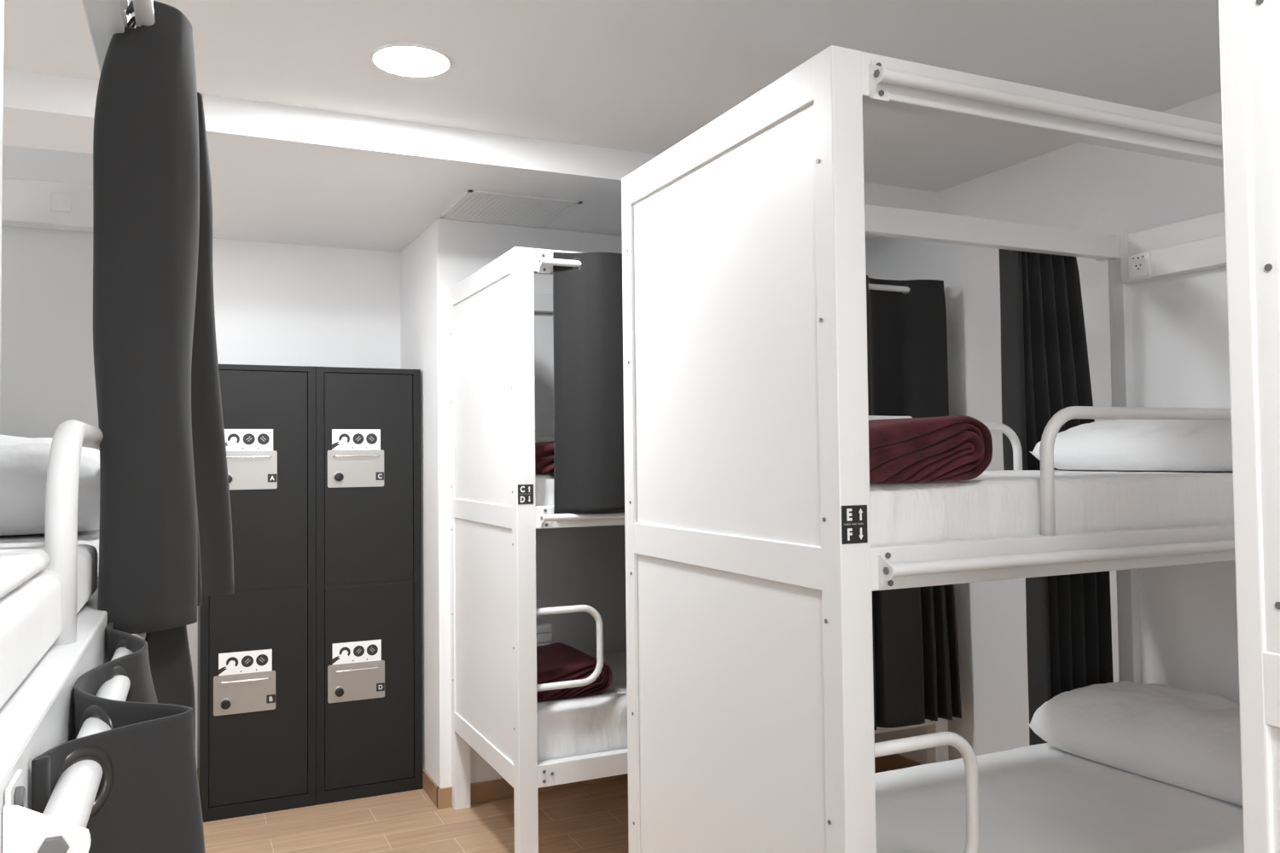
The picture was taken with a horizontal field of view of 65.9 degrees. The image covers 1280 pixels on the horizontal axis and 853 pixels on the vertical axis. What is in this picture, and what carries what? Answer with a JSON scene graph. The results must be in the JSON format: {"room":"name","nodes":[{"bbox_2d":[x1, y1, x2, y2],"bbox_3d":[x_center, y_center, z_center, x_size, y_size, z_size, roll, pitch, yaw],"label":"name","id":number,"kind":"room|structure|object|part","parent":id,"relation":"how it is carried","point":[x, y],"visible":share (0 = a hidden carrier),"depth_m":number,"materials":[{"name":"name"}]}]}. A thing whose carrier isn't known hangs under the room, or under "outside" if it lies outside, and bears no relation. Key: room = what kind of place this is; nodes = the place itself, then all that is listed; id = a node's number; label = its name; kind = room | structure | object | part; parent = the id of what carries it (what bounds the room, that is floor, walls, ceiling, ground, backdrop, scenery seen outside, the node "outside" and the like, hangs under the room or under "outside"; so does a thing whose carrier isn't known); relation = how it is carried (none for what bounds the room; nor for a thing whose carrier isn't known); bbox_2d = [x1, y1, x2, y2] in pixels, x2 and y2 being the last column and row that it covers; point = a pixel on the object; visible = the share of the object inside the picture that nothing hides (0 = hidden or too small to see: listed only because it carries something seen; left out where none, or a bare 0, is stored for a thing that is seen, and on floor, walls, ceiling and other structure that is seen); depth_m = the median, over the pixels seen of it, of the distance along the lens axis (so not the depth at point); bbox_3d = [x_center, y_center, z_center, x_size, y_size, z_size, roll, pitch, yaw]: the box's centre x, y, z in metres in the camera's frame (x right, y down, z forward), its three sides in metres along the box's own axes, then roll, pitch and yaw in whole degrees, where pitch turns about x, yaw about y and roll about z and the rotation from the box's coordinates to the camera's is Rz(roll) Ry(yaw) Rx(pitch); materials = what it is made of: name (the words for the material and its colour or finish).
{"room":"dormitory","nodes":[
{"label":"dormitory","id":0,"kind":"room"},
{"bbox_2d":[186,238,400,767],"bbox_3d":[-2.207,0.390,4.598,2.150,2.562,0.100,0,-2,-25],"label":"wall","id":1,"kind":"structure","parent":0,"point":[276,304],"depth_m":4.84,"materials":[{"name":"white paint"}]},
{"bbox_2d":[2,68,936,252],"bbox_3d":[-0.920,-1.024,4.288,4.210,0.216,1.646,0,-2,-25],"label":"ceiling","id":2,"kind":"structure","parent":0,"point":[282,174],"depth_m":3.65,"materials":[{"name":"white paint"}]},
{"bbox_2d":[440,189,581,226],"bbox_3d":[-0.553,-0.920,4.189,0.480,0.007,0.460,0,-2,-25],"label":"ceiling vent","id":3,"kind":"object","parent":2,"relation":"in","point":[474,205],"visible":1,"depth_m":4.17,"materials":[{"name":"white metal"}]},
{"bbox_2d":[400,218,626,788],"bbox_3d":[-0.133,0.382,5.132,2.060,2.562,0.894,0,-2,-25],"label":"wall","id":4,"kind":"structure","parent":0,"point":[575,566],"depth_m":4.50,"materials":[{"name":"white paint"}]},
{"bbox_2d":[422,767,438,808],"bbox_3d":[-1.035,1.616,4.610,0.010,0.085,0.793,0,-2,-25],"label":"baseboard","id":5,"kind":"structure","parent":4,"relation":"attached to","point":[430,788],"depth_m":4.38,"materials":[{"name":"wood"}]},
{"bbox_2d":[436,773,628,809],"bbox_3d":[0.064,1.606,4.692,2.070,0.085,0.030,0,-2,-25],"label":"baseboard","id":6,"kind":"structure","parent":4,"relation":"attached to","point":[496,789],"depth_m":4.34,"materials":[{"name":"wood"}]},
{"bbox_2d":[535,439,554,442],"bbox_3d":[-0.490,0.123,4.206,0.364,0.130,0.346,0,-2,-25],"label":"sheet","id":7,"kind":"object","parent":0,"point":[536,440],"visible":0.02,"depth_m":4.07,"materials":[{"name":"white fabric"}]},
{"bbox_2d":[203,763,890,852],"bbox_3d":[0.324,1.600,1.619,4.410,0.100,7.560,0,-2,-25],"label":"floor","id":8,"kind":"structure","parent":0,"point":[593,818],"depth_m":4.05,"materials":[{"name":"brown wood"}]},
{"bbox_2d":[0,0,154,852],"bbox_3d":[-1.116,0.460,1.148,0.991,2.183,1.942,0,-2,-24],"label":"bunk bed","id":9,"kind":"object","parent":8,"relation":"on","point":[48,380],"visible":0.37,"depth_m":1.36,"materials":[{"name":"white metal"}]},
{"bbox_3d":[-0.348,0.430,0.468,0.060,2.183,0.070,0,-2,-24],"label":"post","id":10,"kind":"part","parent":9,"relation":"part of","materials":[{"name":"white wood"}]},
{"bbox_3d":[-1.531,-0.558,2.040,0.833,0.083,0.041,0,-2,-24],"label":"rail","id":11,"kind":"part","parent":9,"relation":"part of","materials":[{"name":"white wood"}]},
{"bbox_2d":[0,529,99,576],"bbox_3d":[-1.133,0.221,1.143,0.847,0.104,1.782,0,-2,-24],"label":"mattress","id":12,"kind":"object","parent":9,"relation":"on","point":[90,538],"visible":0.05,"depth_m":1.66,"materials":[{"name":"white fabric"}]},
{"bbox_2d":[0,544,97,709],"bbox_3d":[-0.921,0.154,0.716,0.865,0.091,0.801,0,-2,-24],"label":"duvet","id":13,"kind":"object","parent":12,"relation":"on","point":[32,596],"visible":0.8,"depth_m":0.79,"materials":[{"name":"white fabric"}]},
{"bbox_2d":[0,435,99,535],"bbox_3d":[-1.364,0.102,1.741,0.820,0.178,0.460,0,-2,-24],"label":"pillow","id":14,"kind":"object","parent":12,"relation":"on","point":[24,462],"visible":0.57,"depth_m":1.68,"materials":[{"name":"white fabric"}]},
{"bbox_3d":[-1.527,-0.133,2.027,0.829,0.774,0.026,0,-2,-24],"label":"panel","id":15,"kind":"part","parent":9,"relation":"part of","materials":[{"name":"white wood"}]},
{"bbox_3d":[-0.725,0.260,1.331,0.044,0.080,1.804,0,-2,-24],"label":"rail","id":16,"kind":"part","parent":9,"relation":"part of","materials":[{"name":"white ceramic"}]},
{"bbox_3d":[-1.226,-0.475,2.090,0.038,0.040,0.004,0,-2,-24],"label":"plate","id":17,"kind":"part","parent":9,"relation":"part of","materials":[{"name":"white plastic"}]},
{"bbox_3d":[-0.819,0.121,1.541,0.027,0.220,1.338,0,-2,-24],"label":"guard rail","id":18,"kind":"part","parent":9,"relation":"part of","materials":[{"name":"white metal"}]},
{"bbox_3d":[-0.682,0.261,1.350,0.025,0.025,1.768,0,-2,-24],"label":"curtain rod","id":19,"kind":"part","parent":9,"relation":"part of","materials":[{"name":"white metal"}]},
{"bbox_3d":[-0.734,-0.588,1.357,0.044,0.082,1.804,0,-2,-24],"label":"rail","id":20,"kind":"part","parent":9,"relation":"part of","materials":[{"name":"white metal"}]},
{"bbox_2d":[31,622,205,852],"bbox_3d":[-0.479,0.692,0.954,0.108,0.946,0.739,0,-2,-25],"label":"curtain","id":21,"kind":"object","parent":9,"relation":"hanging from","point":[148,800],"visible":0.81,"depth_m":0.71,"materials":[{"name":"grey fabric"}]},
{"bbox_3d":[-0.692,-0.580,1.376,0.025,0.025,1.768,0,-2,-24],"label":"curtain rod","id":22,"kind":"part","parent":9,"relation":"part of","materials":[{"name":"silver metal"}]},
{"bbox_2d":[93,0,234,634],"bbox_3d":[-0.708,-0.164,1.484,0.159,0.913,0.692,0,-2,-20],"label":"curtain","id":23,"kind":"object","parent":9,"relation":"hanging from","point":[165,539],"visible":1,"depth_m":1.31,"materials":[{"name":"grey fabric"}]},
{"bbox_2d":[197,364,316,822],"bbox_3d":[-1.732,0.701,4.447,0.466,1.920,0.526,0,-2,-25],"label":"locker","id":24,"kind":"object","parent":8,"relation":"on","point":[257,706],"visible":0.76,"depth_m":4.25,"materials":[{"name":"black metal"}]},
{"bbox_3d":[-1.742,1.170,4.149,0.038,0.038,0.025,0,-2,-25],"label":"lock knob","id":25,"kind":"part","parent":24,"relation":"part of","materials":[{"name":"black plastic"}]},
{"bbox_3d":[-1.748,0.222,4.180,0.038,0.038,0.025,0,-2,-25],"label":"lock knob","id":26,"kind":"part","parent":24,"relation":"part of","materials":[{"name":"black plastic"}]},
{"bbox_2d":[218,654,267,674],"bbox_3d":[-1.687,1.012,4.201,0.196,0.070,0.001,0,-2,-25],"label":"print","id":27,"kind":"object","parent":24,"relation":"on","point":[228,664],"depth_m":4.20,"materials":[{"name":"white paper"}]},
{"bbox_3d":[-1.681,1.135,4.200,0.247,0.166,0.004,0,-2,-25],"label":"lock plate","id":28,"kind":"part","parent":24,"relation":"part of","materials":[{"name":"silver metal"}]},
{"bbox_3d":[-1.676,1.078,4.189,0.199,0.008,0.026,0,-2,-25],"label":"handle","id":29,"kind":"part","parent":24,"relation":"part of","materials":[{"name":"silver metal"}]},
{"bbox_2d":[225,433,269,449],"bbox_3d":[-1.694,0.065,4.233,0.196,0.070,0.001,0,-2,-25],"label":"print","id":30,"kind":"object","parent":24,"relation":"on","point":[233,441],"depth_m":4.24,"materials":[{"name":"white paper"}]},
{"bbox_3d":[-1.682,0.131,4.220,0.199,0.008,0.026,0,-2,-25],"label":"handle","id":31,"kind":"part","parent":24,"relation":"part of","materials":[{"name":"silver metal"}]},
{"bbox_3d":[-1.688,0.187,4.232,0.247,0.166,0.004,0,-2,-25],"label":"lock plate","id":32,"kind":"part","parent":24,"relation":"part of","materials":[{"name":"silver metal"}]},
{"bbox_3d":[-1.634,1.153,4.233,0.393,0.884,0.018,0,-2,-25],"label":"door","id":33,"kind":"part","parent":24,"relation":"part of","materials":[{"name":"black laminate"}]},
{"bbox_3d":[-1.645,0.229,4.262,0.393,0.937,0.018,0,-2,-25],"label":"door","id":34,"kind":"part","parent":24,"relation":"part of","materials":[{"name":"black metal"}]},
{"bbox_2d":[315,366,422,805],"bbox_3d":[-1.311,0.702,4.644,0.462,1.920,0.526,0,-2,-25],"label":"locker","id":35,"kind":"object","parent":8,"relation":"on","point":[369,701],"visible":0.98,"depth_m":4.43,"materials":[{"name":"black"}]},
{"bbox_3d":[-1.323,1.171,4.345,0.038,0.038,0.025,0,-2,-25],"label":"lock knob","id":36,"kind":"part","parent":35,"relation":"part of","materials":[{"name":"black plastic"}]},
{"bbox_3d":[-1.333,0.224,4.375,0.038,0.038,0.025,0,-2,-25],"label":"lock knob","id":37,"kind":"part","parent":35,"relation":"part of","materials":[{"name":"black plastic"}]},
{"bbox_2d":[331,433,377,449],"bbox_3d":[-1.279,0.066,4.427,0.196,0.070,0.001,0,-2,-25],"label":"print","id":38,"kind":"object","parent":35,"relation":"on","point":[340,441],"depth_m":4.43,"materials":[{"name":"white paper"}]},
{"bbox_2d":[332,644,378,663],"bbox_3d":[-1.268,1.014,4.398,0.196,0.070,0.001,0,-2,-25],"label":"print","id":39,"kind":"object","parent":35,"relation":"on","point":[342,654],"depth_m":4.40,"materials":[{"name":"white paper"}]},
{"bbox_3d":[-1.273,0.189,4.426,0.247,0.166,0.004,0,-2,-25],"label":"lock plate","id":40,"kind":"part","parent":35,"relation":"part of","materials":[{"name":"silver metal"}]},
{"bbox_3d":[-1.262,1.136,4.397,0.247,0.166,0.004,0,-2,-25],"label":"lock plate","id":41,"kind":"part","parent":35,"relation":"part of","materials":[{"name":"silver metal"}]},
{"bbox_3d":[-1.257,1.079,4.385,0.199,0.008,0.026,0,-2,-25],"label":"handle","id":42,"kind":"part","parent":35,"relation":"part of","materials":[{"name":"silver metal"}]},
{"bbox_3d":[-1.267,0.132,4.415,0.199,0.008,0.026,0,-2,-25],"label":"handle","id":43,"kind":"part","parent":35,"relation":"part of","materials":[{"name":"silver metal"}]},
{"bbox_3d":[-1.224,0.230,4.459,0.390,0.937,0.018,0,-2,-25],"label":"door","id":44,"kind":"part","parent":35,"relation":"part of","materials":[{"name":"black metal"}]},
{"bbox_3d":[-1.213,1.154,4.431,0.390,0.884,0.018,0,-2,-25],"label":"door","id":45,"kind":"part","parent":35,"relation":"part of","materials":[{"name":"black laminate"}]},
{"bbox_2d":[448,246,948,852],"bbox_3d":[0.251,0.506,4.276,1.932,2.253,0.990,0,-2,-25],"label":"bunk bed","id":46,"kind":"object","parent":8,"relation":"on","point":[495,517],"visible":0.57,"depth_m":3.67,"materials":[{"name":"white wood"}]},
{"bbox_3d":[-0.786,0.519,4.298,0.070,2.253,0.060,0,-2,-25],"label":"post","id":47,"kind":"part","parent":46,"relation":"part of","materials":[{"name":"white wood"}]},
{"bbox_3d":[-0.623,-0.580,3.926,0.041,0.083,0.833,0,-2,-25],"label":"rail","id":48,"kind":"part","parent":46,"relation":"part of","materials":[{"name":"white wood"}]},
{"bbox_3d":[-0.613,0.339,3.897,0.041,0.081,0.833,0,-2,-25],"label":"rail","id":49,"kind":"part","parent":46,"relation":"part of","materials":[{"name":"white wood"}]},
{"bbox_3d":[-0.618,-0.120,3.911,0.026,0.844,0.829,0,-2,-25],"label":"panel","id":50,"kind":"part","parent":46,"relation":"part of","materials":[{"name":"white wood"}]},
{"bbox_3d":[-0.602,1.253,3.869,0.041,0.081,0.833,0,-2,-25],"label":"rail","id":51,"kind":"part","parent":46,"relation":"part of","materials":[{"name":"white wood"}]},
{"bbox_3d":[-0.608,0.796,3.883,0.026,0.839,0.829,0,-2,-25],"label":"panel","id":52,"kind":"part","parent":46,"relation":"part of","materials":[{"name":"white wood"}]},
{"bbox_3d":[-0.410,0.490,3.498,0.070,2.253,0.060,0,-2,-25],"label":"post","id":53,"kind":"part","parent":46,"relation":"part of","materials":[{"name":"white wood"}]},
{"bbox_3d":[0.041,-0.563,4.734,1.794,0.082,0.044,0,-2,-25],"label":"rail","id":54,"kind":"part","parent":46,"relation":"part of","materials":[{"name":"white wood"}]},
{"bbox_2d":[535,473,553,506],"bbox_3d":[0.235,0.269,4.298,1.775,0.171,0.846,0,-2,-25],"label":"mattress","id":55,"kind":"object","parent":46,"relation":"on","point":[544,482],"visible":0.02,"depth_m":3.57,"materials":[{"name":"white fabric"}]},
{"bbox_2d":[535,441,554,473],"bbox_3d":[-0.322,0.111,3.813,0.348,0.131,0.448,0,-2,-25],"label":"blanket","id":56,"kind":"object","parent":55,"relation":"on","point":[544,450],"visible":0.19,"depth_m":3.57,"materials":[{"name":"red fabric"}]},
{"bbox_3d":[-0.155,0.183,4.613,1.328,0.270,0.027,0,-2,-25],"label":"guard rail","id":57,"kind":"part","parent":46,"relation":"part of","materials":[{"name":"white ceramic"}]},
{"bbox_3d":[-0.256,0.793,3.553,0.266,0.293,0.025,0,-2,-25],"label":"guard rail","id":58,"kind":"part","parent":46,"relation":"part of","materials":[{"name":"white metal"}]},
{"bbox_3d":[0.433,0.326,3.891,1.794,0.080,0.044,0,-2,-25],"label":"rail","id":59,"kind":"part","parent":46,"relation":"part of","materials":[{"name":"white wood"}]},
{"bbox_2d":[537,651,627,762],"bbox_3d":[0.244,1.141,4.270,1.778,0.240,0.849,0,-2,-25],"label":"mattress","id":60,"kind":"object","parent":46,"relation":"on","point":[594,724],"visible":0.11,"depth_m":3.62,"materials":[{"name":"white fabric"}]},
{"bbox_2d":[536,617,552,646],"bbox_3d":[-0.541,0.926,4.192,0.264,0.201,0.296,0,-2,-25],"label":"sheet","id":61,"kind":"object","parent":60,"relation":"on","point":[544,636],"visible":0.11,"depth_m":4.10,"materials":[{"name":"white fabric"}]},
{"bbox_2d":[536,642,612,702],"bbox_3d":[-0.347,0.952,3.860,0.348,0.126,0.448,0,-2,-25],"label":"blanket","id":62,"kind":"object","parent":60,"relation":"on","point":[556,662],"visible":0.67,"depth_m":3.71,"materials":[{"name":"red fabric"}]},
{"bbox_3d":[0.453,0.325,3.849,1.758,0.025,0.025,0,-2,-25],"label":"curtain rod","id":63,"kind":"part","parent":46,"relation":"part of","materials":[{"name":"white metal"}]},
{"bbox_3d":[0.422,-0.592,3.919,1.794,0.082,0.044,0,-2,-25],"label":"rail","id":64,"kind":"part","parent":46,"relation":"part of","materials":[{"name":"white wood"}]},
{"bbox_3d":[0.442,-0.586,3.877,1.758,0.025,0.025,0,-2,-25],"label":"curtain rod","id":65,"kind":"part","parent":46,"relation":"part of","materials":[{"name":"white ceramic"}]},
{"bbox_3d":[0.443,1.233,3.863,1.794,0.080,0.044,0,-2,-25],"label":"rail","id":66,"kind":"part","parent":46,"relation":"part of","materials":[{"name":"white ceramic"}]},
{"bbox_2d":[552,251,948,514],"bbox_3d":[0.502,-0.154,3.865,1.763,0.942,0.086,0,-2,-25],"label":"curtain","id":67,"kind":"object","parent":46,"relation":"hanging from","point":[907,334],"visible":0.23,"depth_m":3.55,"materials":[{"name":"grey fabric"}]},
{"bbox_2d":[872,584,961,730],"bbox_3d":[0.678,0.766,3.914,1.481,0.937,0.098,0,-2,-25],"label":"curtain","id":68,"kind":"object","parent":46,"relation":"hanging from","point":[916,677],"visible":0.11,"depth_m":4.07,"materials":[{"name":"grey fabric"}]},
{"bbox_3d":[1.274,0.495,4.287,0.070,2.253,0.060,0,-2,-25],"label":"post","id":69,"kind":"part","parent":46,"relation":"part of","materials":[{"name":"white wood"}]},
{"bbox_2d":[621,45,1239,852],"bbox_3d":[1.035,0.446,2.605,1.932,2.253,1.028,0,-2,-25],"label":"bunk bed","id":70,"kind":"object","parent":8,"relation":"on","point":[753,569],"visible":0.83,"depth_m":2.11,"materials":[{"name":"white wood"}]},
{"bbox_3d":[0.006,0.457,2.611,0.070,2.253,0.060,0,-2,-25],"label":"post","id":71,"kind":"part","parent":70,"relation":"part of","materials":[{"name":"white wood"}]},
{"bbox_3d":[0.169,-0.642,2.238,0.041,0.083,0.833,0,-2,-25],"label":"rail","id":72,"kind":"part","parent":70,"relation":"part of","materials":[{"name":"white wood"}]},
{"bbox_3d":[0.173,-0.181,2.224,0.026,0.844,0.829,0,-2,-25],"label":"panel","id":73,"kind":"part","parent":70,"relation":"part of","materials":[{"name":"white wood"}]},
{"bbox_3d":[0.179,0.278,2.210,0.041,0.081,0.833,0,-2,-25],"label":"rail","id":74,"kind":"part","parent":70,"relation":"part of","materials":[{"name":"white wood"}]},
{"bbox_3d":[0.184,0.735,2.195,0.026,0.839,0.829,0,-2,-25],"label":"panel","id":75,"kind":"part","parent":70,"relation":"part of","materials":[{"name":"white wood"}]},
{"bbox_3d":[0.381,0.428,1.810,0.070,2.253,0.060,0,-2,-25],"label":"post","id":76,"kind":"part","parent":70,"relation":"part of","materials":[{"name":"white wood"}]},
{"bbox_3d":[0.536,0.732,1.865,0.266,0.293,0.025,0,-2,-25],"label":"guard rail","id":77,"kind":"part","parent":70,"relation":"part of","materials":[{"name":"white metal"}]},
{"bbox_3d":[0.832,-0.624,3.046,1.794,0.082,0.044,0,-2,-25],"label":"rail","id":78,"kind":"part","parent":70,"relation":"part of","materials":[{"name":"white metal"}]},
{"bbox_3d":[0.637,0.122,2.926,1.328,0.270,0.027,0,-2,-25],"label":"guard rail","id":79,"kind":"part","parent":70,"relation":"part of","materials":[{"name":"white metal"}]},
{"bbox_3d":[1.214,-0.653,2.232,1.794,0.082,0.044,0,-2,-25],"label":"rail","id":80,"kind":"part","parent":70,"relation":"part of","materials":[{"name":"white metal"}]},
{"bbox_2d":[998,249,1094,471],"bbox_3d":[1.429,-0.176,3.379,0.426,0.945,0.094,0,-2,-25],"label":"curtain","id":81,"kind":"object","parent":70,"relation":"hanging from","point":[1045,369],"visible":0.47,"depth_m":3.33,"materials":[{"name":"grey fabric"}]},
{"bbox_2d":[869,470,1233,545],"bbox_3d":[1.026,0.208,2.610,1.775,0.171,0.846,0,-2,-25],"label":"mattress","id":82,"kind":"object","parent":70,"relation":"on","point":[1006,503],"visible":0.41,"depth_m":2.09,"materials":[{"name":"white fabric"}]},
{"bbox_2d":[868,415,992,483],"bbox_3d":[0.471,0.049,2.121,0.348,0.134,0.448,0,-2,-25],"label":"blanket","id":83,"kind":"object","parent":82,"relation":"on","point":[951,448],"visible":0.66,"depth_m":1.94,"materials":[{"name":"red fabric"}]},
{"bbox_2d":[1029,419,1232,471],"bbox_3d":[1.606,0.045,2.852,0.460,0.161,0.800,0,-2,-25],"label":"pillow","id":84,"kind":"object","parent":82,"relation":"on","point":[1116,445],"visible":0.66,"depth_m":2.78,"materials":[{"name":"white fabric"}]},
{"bbox_3d":[1.234,-0.647,2.189,1.758,0.025,0.025,0,-2,-25],"label":"curtain rod","id":85,"kind":"part","parent":70,"relation":"part of","materials":[{"name":"white metal"}]},
{"bbox_3d":[1.225,0.265,2.203,1.794,0.080,0.044,0,-2,-25],"label":"rail","id":86,"kind":"part","parent":70,"relation":"part of","materials":[{"name":"white metal"}]},
{"bbox_2d":[875,743,1244,852],"bbox_3d":[1.037,1.092,2.583,1.776,0.218,0.843,0,-2,-25],"label":"mattress","id":87,"kind":"object","parent":70,"relation":"on","point":[1044,798],"visible":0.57,"depth_m":2.53,"materials":[{"name":"white fabric"}]},
{"bbox_2d":[1026,680,1242,806],"bbox_3d":[1.602,0.883,2.830,0.480,0.203,0.800,0,-2,-28],"label":"pillow","id":88,"kind":"object","parent":87,"relation":"on","point":[1189,741],"visible":0.88,"depth_m":2.78,"materials":[{"name":"white fabric"}]},
{"bbox_3d":[1.244,0.264,2.161,1.758,0.025,0.025,0,-2,-25],"label":"curtain rod","id":89,"kind":"part","parent":70,"relation":"part of","materials":[{"name":"white metal"}]},
{"bbox_2d":[1025,570,1113,745],"bbox_3d":[1.488,0.733,3.373,0.357,0.923,0.089,0,-2,-24],"label":"curtain","id":90,"kind":"object","parent":70,"relation":"hanging from","point":[1069,629],"visible":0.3,"depth_m":3.34,"materials":[{"name":"grey fabric"}]},
{"bbox_3d":[1.690,0.463,3.401,0.070,2.253,0.060,0,-2,-25],"label":"post","id":91,"kind":"part","parent":70,"relation":"part of","materials":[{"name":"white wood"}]},
{"bbox_3d":[1.426,0.094,2.306,1.328,0.270,0.027,0,-2,-25],"label":"guard rail","id":92,"kind":"part","parent":70,"relation":"part of","materials":[{"name":"white metal"}]},
{"bbox_3d":[1.668,-0.538,3.300,0.011,0.080,0.082,0,-2,-25],"label":"socket plate","id":93,"kind":"part","parent":70,"relation":"part of","materials":[{"name":"white plastic"}]},
{"bbox_3d":[1.877,-0.636,3.040,0.041,0.083,0.833,0,-2,-25],"label":"rail","id":94,"kind":"part","parent":70,"relation":"part of","materials":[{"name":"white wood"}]},
{"bbox_3d":[1.883,-0.176,3.026,0.026,0.844,0.829,0,-2,-25],"label":"panel","id":95,"kind":"part","parent":70,"relation":"part of","materials":[{"name":"white wood"}]},
{"bbox_3d":[1.894,0.740,2.997,0.026,0.839,0.829,0,-2,-25],"label":"panel","id":96,"kind":"part","parent":70,"relation":"part of","materials":[{"name":"white wood"}]},
{"bbox_2d":[1218,0,1279,852],"bbox_3d":[1.746,0.391,1.087,1.932,2.253,0.953,0,-2,-25],"label":"bunk bed","id":97,"kind":"object","parent":8,"relation":"on","point":[1249,30],"visible":1,"depth_m":1.09,"materials":[{"name":"white metal"}]},
{"bbox_3d":[0.878,-0.211,0.718,0.030,0.894,0.858,0,-2,-25],"label":"panel","id":98,"kind":"part","parent":97,"relation":"part of","materials":[{"name":"white wood"}]},
{"bbox_3d":[0.885,0.273,0.704,0.041,0.081,0.862,0,-2,-25],"label":"rail","id":99,"kind":"part","parent":97,"relation":"part of","materials":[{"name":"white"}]},
{"bbox_3d":[0.890,0.705,0.690,0.026,0.789,0.858,0,-2,-25],"label":"panel","id":100,"kind":"part","parent":97,"relation":"part of","materials":[{"name":"white wood"}]},
{"bbox_2d":[3,0,1221,191],"bbox_3d":[0.662,-1.205,0.915,4.410,0.100,5.815,0,-2,-25],"label":"ceiling","id":101,"kind":"structure","parent":0,"point":[638,76],"depth_m":2.88,"materials":[{"name":"white paint"}]},
{"bbox_2d":[370,42,452,76],"bbox_3d":[-0.670,-1.074,2.896,0.233,0.010,0.233,0,-2,-25],"label":"recessed light","id":102,"kind":"object","parent":101,"relation":"in","point":[404,59],"visible":1,"depth_m":2.88,"materials":[{"name":"white plastic"}]},
{"bbox_2d":[868,415,912,420],"bbox_3d":[0.384,0.052,2.555,0.544,0.151,0.351,0,-2,-25],"label":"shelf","id":103,"kind":"object","parent":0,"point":[870,417],"visible":0.03,"depth_m":2.48,"materials":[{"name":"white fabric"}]},
{"bbox_2d":[865,91,1224,764],"bbox_3d":[2.238,0.220,2.622,0.100,2.678,7.460,0,-2,-25],"label":"wall","id":104,"kind":"structure","parent":0,"point":[1080,186],"depth_m":4.06,"materials":[{"name":"white paint"}]},
{"bbox_2d":[874,754,921,770],"bbox_3d":[2.395,1.500,2.149,0.010,0.085,6.555,0,-2,-25],"label":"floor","id":105,"kind":"structure","parent":104,"relation":"attached to","point":[893,762],"depth_m":4.67,"materials":[{"name":"wood"}]}
]}

